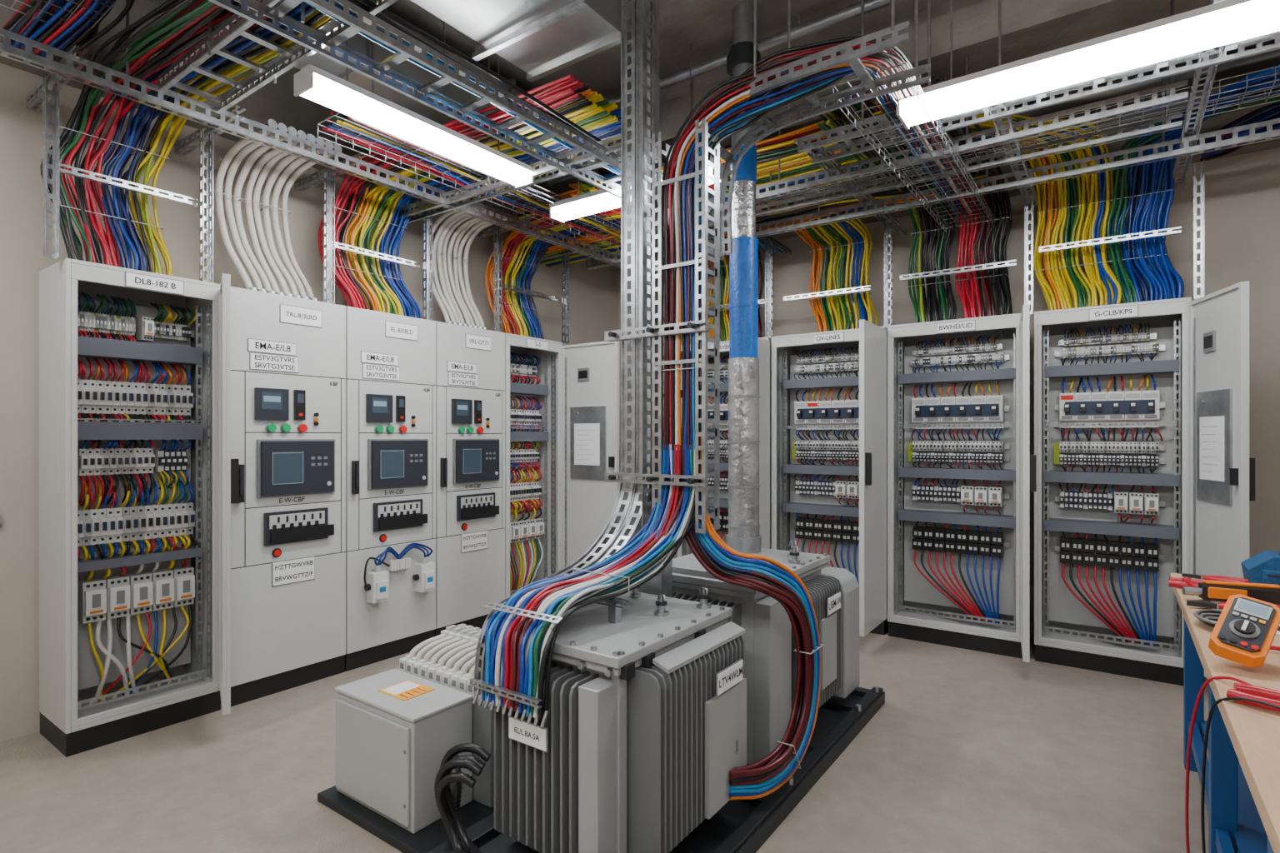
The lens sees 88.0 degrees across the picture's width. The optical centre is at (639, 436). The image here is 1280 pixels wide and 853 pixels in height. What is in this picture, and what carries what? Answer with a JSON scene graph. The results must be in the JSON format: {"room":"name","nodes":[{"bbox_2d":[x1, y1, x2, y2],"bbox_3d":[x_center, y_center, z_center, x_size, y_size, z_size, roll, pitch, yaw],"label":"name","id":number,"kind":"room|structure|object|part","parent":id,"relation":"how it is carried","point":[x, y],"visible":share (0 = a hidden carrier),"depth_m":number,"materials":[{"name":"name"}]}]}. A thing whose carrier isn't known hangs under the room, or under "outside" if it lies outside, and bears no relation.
{"room":"electrical room","nodes":[
{"label":"electrical room","id":0,"kind":"room"},
{"bbox_2d":[0,62,617,742],"bbox_3d":[-2.158,-0.400,3.943,0.100,3.500,6.700,0,0,36],"label":"wall","id":1,"kind":"structure","parent":0,"point":[592,292],"depth_m":3.03,"materials":[{"name":"paint"}]},
{"bbox_2d":[146,0,949,194],"bbox_3d":[0.098,-2.200,2.328,5.650,0.100,6.700,0,0,36],"label":"ceiling","id":2,"kind":"structure","parent":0,"point":[707,25],"depth_m":3.55,"materials":[{"name":"concrete"}]},
{"bbox_2d":[0,632,1239,852],"bbox_3d":[0.098,1.400,2.328,5.650,0.100,6.700,0,0,36],"label":"floor","id":3,"kind":"structure","parent":0,"point":[966,751],"depth_m":2.62,"materials":[{"name":"concrete"}]},
{"bbox_2d":[39,258,239,757],"bbox_3d":[-2.234,0.300,3.036,0.784,2.100,0.616,0,0,36],"label":"tall cabinet","id":4,"kind":"object","parent":3,"relation":"on","point":[139,478],"visible":1,"depth_m":3.06,"materials":[{"name":"metal"}]},
{"bbox_2d":[40,0,384,275],"bbox_3d":[-1.705,-1.190,2.649,1.900,0.919,0.479,0,0,30],"label":"cable bundle","id":5,"kind":"object","parent":4,"relation":"on","point":[183,21],"visible":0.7,"depth_m":2.97,"materials":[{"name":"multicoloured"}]},
{"bbox_3d":[-1.931,0.255,3.115,0.064,1.950,0.412,0,0,-34],"label":"door","id":6,"kind":"part","parent":4,"relation":"part of","materials":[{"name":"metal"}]},
{"bbox_2d":[230,286,345,706],"bbox_3d":[-2.005,0.300,3.648,0.445,2.100,0.618,0,0,36],"label":"tall cabinet","id":7,"kind":"object","parent":3,"relation":"on","point":[288,353],"visible":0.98,"depth_m":3.51,"materials":[{"name":"metal"}]},
{"bbox_2d":[210,119,342,301],"bbox_3d":[-1.887,-1.144,3.516,0.507,0.799,0.540,0,0,36],"label":"bundle","id":8,"kind":"object","parent":7,"relation":"on","point":[272,157],"visible":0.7,"depth_m":3.55,"materials":[{"name":"grey plastic"}]},
{"bbox_2d":[345,305,435,671],"bbox_3d":[-1.624,0.300,4.139,0.492,2.100,0.616,0,0,36],"label":"tall cabinet","id":9,"kind":"object","parent":3,"relation":"on","point":[390,378],"visible":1,"depth_m":4.01,"materials":[{"name":"metal"}]},
{"bbox_2d":[317,74,620,319],"bbox_3d":[-0.971,-1.191,3.665,1.872,0.923,0.663,0,0,36],"label":"cable bundle","id":10,"kind":"object","parent":9,"relation":"on","point":[577,102],"visible":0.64,"depth_m":3.97,"materials":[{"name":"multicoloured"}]},
{"bbox_2d":[435,321,504,636],"bbox_3d":[-1.288,0.300,4.649,0.445,2.100,0.596,0,0,36],"label":"tall cabinet","id":11,"kind":"object","parent":3,"relation":"on","point":[470,362],"visible":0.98,"depth_m":4.51,"materials":[{"name":"metal"}]},
{"bbox_2d":[419,197,517,329],"bbox_3d":[-1.141,-1.144,4.557,0.507,0.798,0.521,0,0,36],"label":"bundle","id":12,"kind":"object","parent":11,"relation":"on","point":[445,299],"visible":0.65,"depth_m":4.61,"materials":[{"name":"grey plastic"}]},
{"bbox_2d":[505,333,619,599],"bbox_3d":[-0.713,0.301,5.007,0.964,2.099,0.640,0,0,36],"label":"tall cabinet","id":13,"kind":"object","parent":3,"relation":"on","point":[562,402],"visible":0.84,"depth_m":5.16,"materials":[{"name":"metal"}]},
{"bbox_3d":[-0.390,0.255,5.120,0.572,1.950,0.080,0,0,36],"label":"door","id":14,"kind":"part","parent":13,"relation":"part of","materials":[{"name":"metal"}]},
{"bbox_2d":[485,180,729,339],"bbox_3d":[-0.232,-1.190,4.698,1.887,0.920,0.516,0,0,31],"label":"cable bundle","id":15,"kind":"object","parent":13,"relation":"on","point":[513,245],"visible":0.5,"depth_m":5.08,"materials":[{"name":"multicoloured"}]},
{"bbox_2d":[317,685,884,852],"bbox_3d":[0.014,1.300,2.893,1.455,0.100,2.180,0,0,36],"label":"plinth","id":16,"kind":"object","parent":3,"relation":"on","point":[739,826],"visible":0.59,"depth_m":2.31,"materials":[{"name":"black metal"}]},
{"bbox_2d":[334,624,496,834],"bbox_3d":[-0.718,1.069,2.584,0.595,0.502,0.694,0,0,36],"label":"box","id":17,"kind":"object","parent":16,"relation":"on","point":[395,728],"visible":0.58,"depth_m":2.36,"materials":[{"name":"paint"}]},
{"bbox_2d":[434,742,490,852],"bbox_3d":[-0.599,1.117,2.115,0.155,0.341,0.411,0,0,-32],"label":"cables","id":18,"kind":"object","parent":16,"relation":"on","point":[447,798],"visible":1,"depth_m":2.02,"materials":[{"name":"black plastic"}]},
{"bbox_2d":[494,586,746,852],"bbox_3d":[-0.068,0.916,2.204,0.644,0.747,0.755,0,0,36],"label":"transformer","id":19,"kind":"object","parent":16,"relation":"on","point":[639,742],"visible":0.87,"depth_m":1.94,"materials":[{"name":"paint"}]},
{"bbox_3d":[-0.101,0.980,2.212,0.460,0.620,0.680,0,0,36],"label":"tank","id":20,"kind":"part","parent":19,"relation":"part of","materials":[{"name":"metal"}]},
{"bbox_3d":[-0.085,0.642,2.265,0.545,0.056,0.675,0,0,36],"label":"lid","id":21,"kind":"part","parent":19,"relation":"part of","materials":[{"name":"paint"}]},
{"bbox_2d":[544,0,719,597],"bbox_3d":[-0.029,-0.430,2.430,0.497,3.440,0.642,0,0,36],"label":"upright","id":22,"kind":"object","parent":16,"relation":"on","point":[642,331],"visible":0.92,"depth_m":2.59,"materials":[{"name":"metal"}]},
{"bbox_2d":[469,596,629,728],"bbox_3d":[-0.220,0.654,2.216,0.342,0.327,0.664,0,0,36],"label":"comb","id":23,"kind":"object","parent":22,"relation":"attached to","point":[614,604],"visible":0.61,"depth_m":2.01,"materials":[{"name":"metal"}]},
{"bbox_2d":[481,444,699,719],"bbox_3d":[-0.138,0.416,2.258,0.310,0.776,0.827,0,0,42],"label":"cables","id":24,"kind":"object","parent":22,"relation":"attached to","point":[516,667],"visible":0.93,"depth_m":2.14,"materials":[{"name":"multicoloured plastic"}]},
{"bbox_2d":[672,540,859,764],"bbox_3d":[0.543,0.881,3.079,0.659,0.818,1.060,0,0,36],"label":"transformer","id":25,"kind":"object","parent":16,"relation":"on","point":[770,644],"visible":0.42,"depth_m":2.72,"materials":[{"name":"paint"}]},
{"bbox_2d":[725,2,761,553],"bbox_3d":[0.522,-0.788,3.340,0.175,2.724,0.175,0,0,36],"label":"conduit pipe","id":26,"kind":"object","parent":25,"relation":"on","point":[743,537],"visible":0.87,"depth_m":3.28,"materials":[{"name":"metal"}]},
{"bbox_3d":[0.489,0.960,3.020,0.560,0.660,0.740,0,0,36],"label":"tank","id":27,"kind":"part","parent":25,"relation":"part of","materials":[{"name":"metal"}]},
{"bbox_3d":[0.457,0.590,3.043,0.560,0.080,0.820,0,0,36],"label":"lid","id":28,"kind":"part","parent":25,"relation":"part of","materials":[{"name":"paint"}]},
{"bbox_3d":[0.874,0.960,3.359,0.410,0.580,0.220,0,0,36],"label":"expansion tank","id":29,"kind":"part","parent":25,"relation":"part of","materials":[{"name":"metal"}]},
{"bbox_2d":[677,336,771,557],"bbox_3d":[0.659,0.300,5.241,0.829,2.100,0.744,0,0,36],"label":"tall cabinet","id":30,"kind":"object","parent":3,"relation":"on","point":[764,344],"visible":0.31,"depth_m":5.03,"materials":[{"name":"metal"}]},
{"bbox_2d":[569,172,763,341],"bbox_3d":[0.296,-1.190,4.820,0.570,0.921,1.805,0,0,36],"label":"cable bundle","id":31,"kind":"object","parent":30,"relation":"on","point":[585,187],"visible":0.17,"depth_m":5.42,"materials":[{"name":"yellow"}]},
{"bbox_3d":[0.854,0.255,4.860,0.069,1.950,0.352,0,0,36],"label":"door","id":32,"kind":"part","parent":30,"relation":"part of","materials":[{"name":"metal"}]},
{"bbox_2d":[771,319,888,636],"bbox_3d":[1.310,0.300,4.677,0.875,2.100,0.904,0,0,36],"label":"tall cabinet","id":33,"kind":"object","parent":3,"relation":"on","point":[829,389],"visible":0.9,"depth_m":4.86,"materials":[{"name":"metal"}]},
{"bbox_2d":[517,199,878,332],"bbox_3d":[0.297,-1.201,5.046,2.866,0.943,0.833,0,0,17],"label":"cable bundle","id":34,"kind":"object","parent":33,"relation":"on","point":[817,236],"visible":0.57,"depth_m":4.92,"materials":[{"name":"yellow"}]},
{"bbox_3d":[1.525,0.255,4.281,0.064,1.950,0.512,0,0,36],"label":"door","id":35,"kind":"part","parent":33,"relation":"part of","materials":[{"name":"metal"}]},
{"bbox_2d":[887,304,1036,662],"bbox_3d":[2.023,0.300,4.198,0.902,2.100,0.852,0,0,36],"label":"tall cabinet","id":36,"kind":"object","parent":3,"relation":"on","point":[962,470],"visible":1,"depth_m":4.36,"materials":[{"name":"metal"}]},
{"bbox_2d":[817,99,956,323],"bbox_3d":[1.544,-1.191,3.927,0.351,0.922,1.797,0,0,36],"label":"cable bundle","id":37,"kind":"object","parent":36,"relation":"on","point":[922,313],"visible":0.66,"depth_m":4.51,"materials":[{"name":"green"}]},
{"bbox_2d":[879,74,1012,318],"bbox_3d":[1.795,-1.190,3.746,0.347,0.922,1.796,0,0,37],"label":"cable bundle","id":38,"kind":"object","parent":36,"relation":"on","point":[1002,210],"visible":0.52,"depth_m":4.35,"materials":[{"name":"red"}]},
{"bbox_3d":[2.230,0.255,3.812,0.064,1.950,0.462,0,0,29],"label":"door","id":39,"kind":"part","parent":36,"relation":"part of","materials":[{"name":"metal"}]},
{"bbox_2d":[1034,281,1254,685],"bbox_3d":[2.719,0.300,3.680,0.926,2.100,0.884,0,0,36],"label":"tall cabinet","id":40,"kind":"object","parent":3,"relation":"on","point":[1146,472],"visible":1,"depth_m":3.83,"materials":[{"name":"metal"}]},
{"bbox_2d":[727,110,1121,310],"bbox_3d":[1.470,-1.301,4.202,2.816,1.144,0.800,0,0,17],"label":"cable bundle","id":41,"kind":"object","parent":40,"relation":"on","point":[1067,205],"visible":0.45,"depth_m":4.07,"materials":[{"name":"yellow plastic"}]},
{"bbox_2d":[1105,64,1279,303],"bbox_3d":[3.127,-1.244,3.344,0.495,1.028,1.521,0,0,-29],"label":"cable bundle","id":42,"kind":"object","parent":40,"relation":"on","point":[1166,278],"visible":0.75,"depth_m":3.85,"materials":[{"name":"blue plastic"}]},
{"bbox_3d":[2.893,0.255,3.320,0.080,1.950,0.512,0,0,18],"label":"door","id":43,"kind":"part","parent":40,"relation":"part of","materials":[{"name":"metal"}]},
{"bbox_2d":[1170,573,1279,852],"bbox_3d":[1.790,0.944,1.350,0.960,0.812,2.880,0,0,36],"label":"workbench","id":44,"kind":"object","parent":3,"relation":"on","point":[1242,797],"depth_m":1.91,"materials":[{"name":"brown wood"}]},
{"bbox_2d":[1168,577,1204,588],"bbox_3d":[2.166,0.560,2.453,0.328,0.027,0.111,0,0,40],"label":"pliers","id":45,"kind":"object","parent":44,"relation":"on","point":[1177,582],"visible":0.16,"depth_m":2.52,"materials":[{"name":"red plastic"}]},
{"bbox_3d":[1.760,0.555,1.986,0.160,0.034,0.212,0,0,36],"label":"cable coil","id":46,"kind":"part","parent":44,"relation":"part of","materials":[{"name":"black rubber"}]},
{"bbox_2d":[1181,573,1249,583],"bbox_3d":[2.265,0.560,2.612,0.077,0.019,0.204,0,0,-44],"label":"pliers","id":47,"kind":"object","parent":44,"relation":"on","point":[1199,577],"visible":0.74,"depth_m":2.60,"materials":[{"name":"red plastic"}]},
{"bbox_3d":[1.796,0.983,1.358,0.880,0.735,2.760,0,0,36],"label":"frame","id":48,"kind":"part","parent":44,"relation":"part of","materials":[{"name":"blue metal"}]},
{"bbox_2d":[1181,580,1279,604],"bbox_3d":[2.066,0.536,2.278,0.322,0.065,0.066,0,0,22],"label":"tool","id":49,"kind":"object","parent":44,"relation":"on","point":[1218,591],"visible":0.91,"depth_m":2.27,"materials":[{"name":"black plastic"}]},
{"bbox_2d":[1182,576,1279,852],"bbox_3d":[1.814,0.933,1.880,0.422,0.817,1.555,0,0,39],"label":"lead","id":50,"kind":"object","parent":44,"relation":"on","point":[1188,582],"visible":0.65,"depth_m":1.56,"materials":[{"name":"red rubber"}]},
{"bbox_2d":[1186,600,1279,609],"bbox_3d":[1.962,0.560,2.177,0.270,0.024,0.096,0,0,24],"label":"pliers","id":51,"kind":"object","parent":44,"relation":"on","point":[1212,605],"visible":0.35,"depth_m":2.20,"materials":[{"name":"red"}]},
{"bbox_2d":[1208,594,1279,668],"bbox_3d":[1.520,0.487,1.666,0.198,0.150,0.110,0,0,-33],"label":"multimeter","id":52,"kind":"object","parent":44,"relation":"on","point":[1244,632],"visible":1,"depth_m":1.64,"materials":[{"name":"orange plastic"}]},
{"bbox_2d":[1226,682,1279,712],"bbox_3d":[1.382,0.560,1.364,0.096,0.024,0.255,0,0,-39],"label":"pliers","id":53,"kind":"object","parent":44,"relation":"on","point":[1266,695],"visible":0.99,"depth_m":1.43,"materials":[{"name":"red plastic"}]},
{"bbox_2d":[1240,550,1279,585],"bbox_3d":[2.513,0.490,2.453,0.409,0.168,0.205,0,0,36],"label":"tool bag","id":54,"kind":"object","parent":44,"relation":"on","point":[1263,567],"visible":0.78,"depth_m":2.49,"materials":[{"name":"fabric"}]},
{"bbox_2d":[1275,625,1279,635],"bbox_3d":[1.935,0.572,1.968,0.140,0.004,0.180,0,0,18],"label":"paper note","id":55,"kind":"object","parent":44,"relation":"on","point":[1278,629],"visible":0.17,"depth_m":1.94,"materials":[{"name":"white paper"}]},
{"bbox_2d":[0,0,1279,269],"bbox_3d":[0.098,-1.900,2.328,5.450,0.500,6.500,0,0,36],"label":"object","id":56,"kind":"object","parent":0,"point":[1029,27],"depth_m":3.35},
{"bbox_2d":[0,0,118,34],"bbox_3d":[-1.882,-1.900,2.267,1.305,0.500,0.308,0,0,36],"label":"basket tray","id":57,"kind":"object","parent":56,"relation":"attached to","point":[16,1],"visible":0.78,"depth_m":2.60,"materials":[{"name":"metal"}]},
{"bbox_2d":[1,0,100,62],"bbox_3d":[-2.268,-1.736,1.868,0.840,0.217,2.128,0,0,-1],"label":"overhead cable","id":58,"kind":"object","parent":57,"relation":"on","point":[59,2],"visible":0.2,"depth_m":2.75,"materials":[{"name":"red plastic"}]},
{"bbox_2d":[2,0,134,59],"bbox_3d":[-2.042,-1.737,1.784,0.945,0.219,2.311,0,0,-7],"label":"overhead cable","id":59,"kind":"object","parent":57,"relation":"on","point":[49,39],"visible":0.84,"depth_m":2.68,"materials":[{"name":"black plastic"}]},
{"bbox_2d":[156,0,398,113],"bbox_3d":[-1.127,-1.800,2.307,2.118,0.700,0.252,0,0,36],"label":"tray","id":60,"kind":"object","parent":56,"relation":"attached to","point":[211,47],"visible":0.8,"depth_m":2.63,"materials":[{"name":"metal"}]},
{"bbox_2d":[132,1,239,99],"bbox_3d":[-1.532,-1.667,2.592,2.335,0.076,0.241,0,0,36],"label":"overhead cable","id":61,"kind":"object","parent":60,"relation":"on","point":[225,11],"visible":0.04,"depth_m":2.80,"materials":[{"name":"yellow plastic"}]},
{"bbox_2d":[0,0,620,344],"bbox_3d":[-1.875,-1.450,3.617,0.700,1.400,6.200,0,0,36],"label":"support frame","id":62,"kind":"object","parent":56,"relation":"hanging from","point":[65,69],"visible":0.86,"depth_m":3.22,"materials":[{"name":"metal"}]},
{"bbox_2d":[294,39,533,188],"bbox_3d":[-0.984,-1.760,3.127,0.128,0.780,1.224,0,0,36],"label":"fluorescent ceiling light","id":63,"kind":"object","parent":56,"relation":"hanging from","point":[313,83],"visible":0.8,"depth_m":2.96,"materials":[{"name":"white plastic"}]},
{"bbox_2d":[252,12,598,187],"bbox_3d":[-1.033,-1.950,3.753,0.422,0.400,2.100,0,0,36],"label":"cable tray","id":64,"kind":"object","parent":56,"relation":"hanging from","point":[358,42],"visible":0.16,"depth_m":3.40,"materials":[{"name":"metal"}]},
{"bbox_2d":[317,40,620,250],"bbox_3d":[-0.502,-1.799,4.418,0.312,0.702,3.205,0,0,36],"label":"basket tray","id":65,"kind":"object","parent":56,"relation":"attached to","point":[372,42],"visible":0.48,"depth_m":3.73,"materials":[{"name":"metal"}]},
{"bbox_2d":[321,110,620,245],"bbox_3d":[-0.508,-1.545,4.523,0.322,0.112,3.284,0,0,36],"label":"overhead cable","id":66,"kind":"object","parent":65,"relation":"attached to","point":[333,128],"visible":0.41,"depth_m":3.75,"materials":[{"name":"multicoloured plastic"}]},
{"bbox_2d":[208,0,758,249],"bbox_3d":[-0.381,-1.758,3.213,0.272,0.783,3.818,0,0,36],"label":"tray","id":67,"kind":"object","parent":56,"relation":"attached to","point":[277,12],"visible":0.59,"depth_m":2.58,"materials":[{"name":"metal"}]},
{"bbox_2d":[303,0,791,254],"bbox_3d":[-0.111,-1.478,3.583,0.214,0.072,4.325,0,0,36],"label":"overhead cable","id":68,"kind":"object","parent":67,"relation":"on","point":[562,118],"visible":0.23,"depth_m":2.67,"materials":[{"name":"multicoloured plastic"}]},
{"bbox_2d":[385,58,620,223],"bbox_3d":[-0.841,-1.778,3.822,2.018,0.743,0.108,0,0,36],"label":"tray","id":69,"kind":"object","parent":56,"relation":"attached to","point":[544,168],"visible":0.68,"depth_m":3.81,"materials":[{"name":"metal"}]},
{"bbox_2d":[410,0,620,82],"bbox_3d":[-0.755,-1.925,2.416,0.660,0.450,1.610,0,0,36],"label":"air duct","id":70,"kind":"object","parent":56,"relation":"attached to","point":[542,38],"visible":0.89,"depth_m":2.83,"materials":[{"name":"metal"}]},
{"bbox_2d":[549,43,724,223],"bbox_3d":[-0.052,-1.760,3.862,1.174,0.780,0.128,0,0,36],"label":"fluorescent ceiling light","id":71,"kind":"object","parent":56,"relation":"hanging from","point":[598,201],"visible":0.49,"depth_m":4.00,"materials":[{"name":"white plastic"}]},
{"bbox_2d":[551,165,720,221],"bbox_3d":[-0.052,-1.401,3.862,1.150,0.058,0.120,0,0,36],"label":"diffuser","id":72,"kind":"object","parent":71,"relation":"attached to","point":[599,201],"depth_m":4.01,"materials":[{"name":"white plastic"}]},
{"bbox_2d":[681,0,930,259],"bbox_3d":[0.617,-1.466,2.559,0.877,1.368,0.332,0,0,36],"label":"tray","id":73,"kind":"object","parent":56,"relation":"hanging from","point":[850,56],"visible":0.69,"depth_m":2.50,"materials":[{"name":"metal"}]},
{"bbox_2d":[657,35,983,450],"bbox_3d":[1.305,-0.733,3.243,2.806,1.570,0.647,0,0,-43],"label":"cables","id":74,"kind":"object","parent":73,"relation":"attached to","point":[679,227],"visible":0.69,"depth_m":2.50,"materials":[{"name":"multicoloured plastic"}]},
{"bbox_2d":[678,436,823,800],"bbox_3d":[0.444,0.605,2.436,0.522,1.214,0.395,0,0,-24],"label":"cables","id":75,"kind":"object","parent":74,"relation":"hanging from","point":[767,576],"visible":0.83,"depth_m":2.40,"materials":[{"name":"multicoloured plastic"}]},
{"bbox_2d":[832,0,995,234],"bbox_3d":[1.555,-1.749,3.512,0.292,0.802,2.285,0,0,36],"label":"basket tray","id":76,"kind":"object","parent":56,"relation":"attached to","point":[862,119],"visible":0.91,"depth_m":3.23,"materials":[{"name":"metal"}]},
{"bbox_2d":[586,0,1279,338],"bbox_3d":[1.579,-1.450,4.094,2.568,1.400,4.674,0,0,-32],"label":"support frame","id":77,"kind":"object","parent":56,"relation":"hanging from","point":[1186,149],"visible":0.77,"depth_m":3.58,"materials":[{"name":"metal"}]},
{"bbox_2d":[610,171,992,258],"bbox_3d":[0.879,-1.554,4.834,3.001,0.079,0.277,0,0,36],"label":"overhead cable","id":78,"kind":"object","parent":77,"relation":"on","point":[879,195],"visible":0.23,"depth_m":4.44,"materials":[{"name":"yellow plastic"}]},
{"bbox_2d":[604,0,1279,116],"bbox_3d":[1.344,-2.065,3.939,5.200,0.170,1.629,0,0,36],"label":"cable tray","id":79,"kind":"object","parent":56,"relation":"hanging from","point":[852,12],"depth_m":3.61,"materials":[{"name":"silver metal"}]},
{"bbox_2d":[724,65,1279,212],"bbox_3d":[1.683,-1.840,3.811,4.305,0.620,0.248,0,0,36],"label":"basket tray","id":80,"kind":"object","parent":56,"relation":"attached to","point":[1167,92],"visible":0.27,"depth_m":3.27,"materials":[{"name":"metal"}]},
{"bbox_2d":[1200,100,1279,161],"bbox_3d":[3.285,-1.610,3.119,0.248,0.135,1.414,0,0,-8],"label":"overhead cable","id":81,"kind":"object","parent":80,"relation":"on","point":[1273,113],"visible":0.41,"depth_m":3.46,"materials":[{"name":"blue plastic"}]},
{"bbox_2d":[794,0,1279,164],"bbox_3d":[1.943,-1.794,2.643,2.718,0.713,0.204,0,0,36],"label":"tray","id":82,"kind":"object","parent":56,"relation":"attached to","point":[842,135],"visible":0.51,"depth_m":2.89,"materials":[{"name":"metal"}]},
{"bbox_2d":[509,75,965,224],"bbox_3d":[1.059,-1.610,3.469,4.900,0.146,0.204,0,0,36],"label":"overhead cable","id":83,"kind":"object","parent":82,"relation":"on","point":[783,143],"visible":0.12,"depth_m":3.66,"materials":[{"name":"yellow plastic"}]},
{"bbox_2d":[896,0,1279,129],"bbox_3d":[1.660,-1.760,2.525,1.274,0.780,0.168,0,0,36],"label":"fluorescent ceiling light","id":84,"kind":"object","parent":56,"relation":"hanging from","point":[1227,22],"visible":0.94,"depth_m":2.44,"materials":[{"name":"white plastic"}]},
{"bbox_2d":[617,147,1279,646],"bbox_3d":[2.019,-0.400,5.011,5.450,3.500,0.100,0,0,36],"label":"wall","id":85,"kind":"structure","parent":0,"point":[1242,192],"depth_m":3.95,"materials":[{"name":"paint"}]}
]}

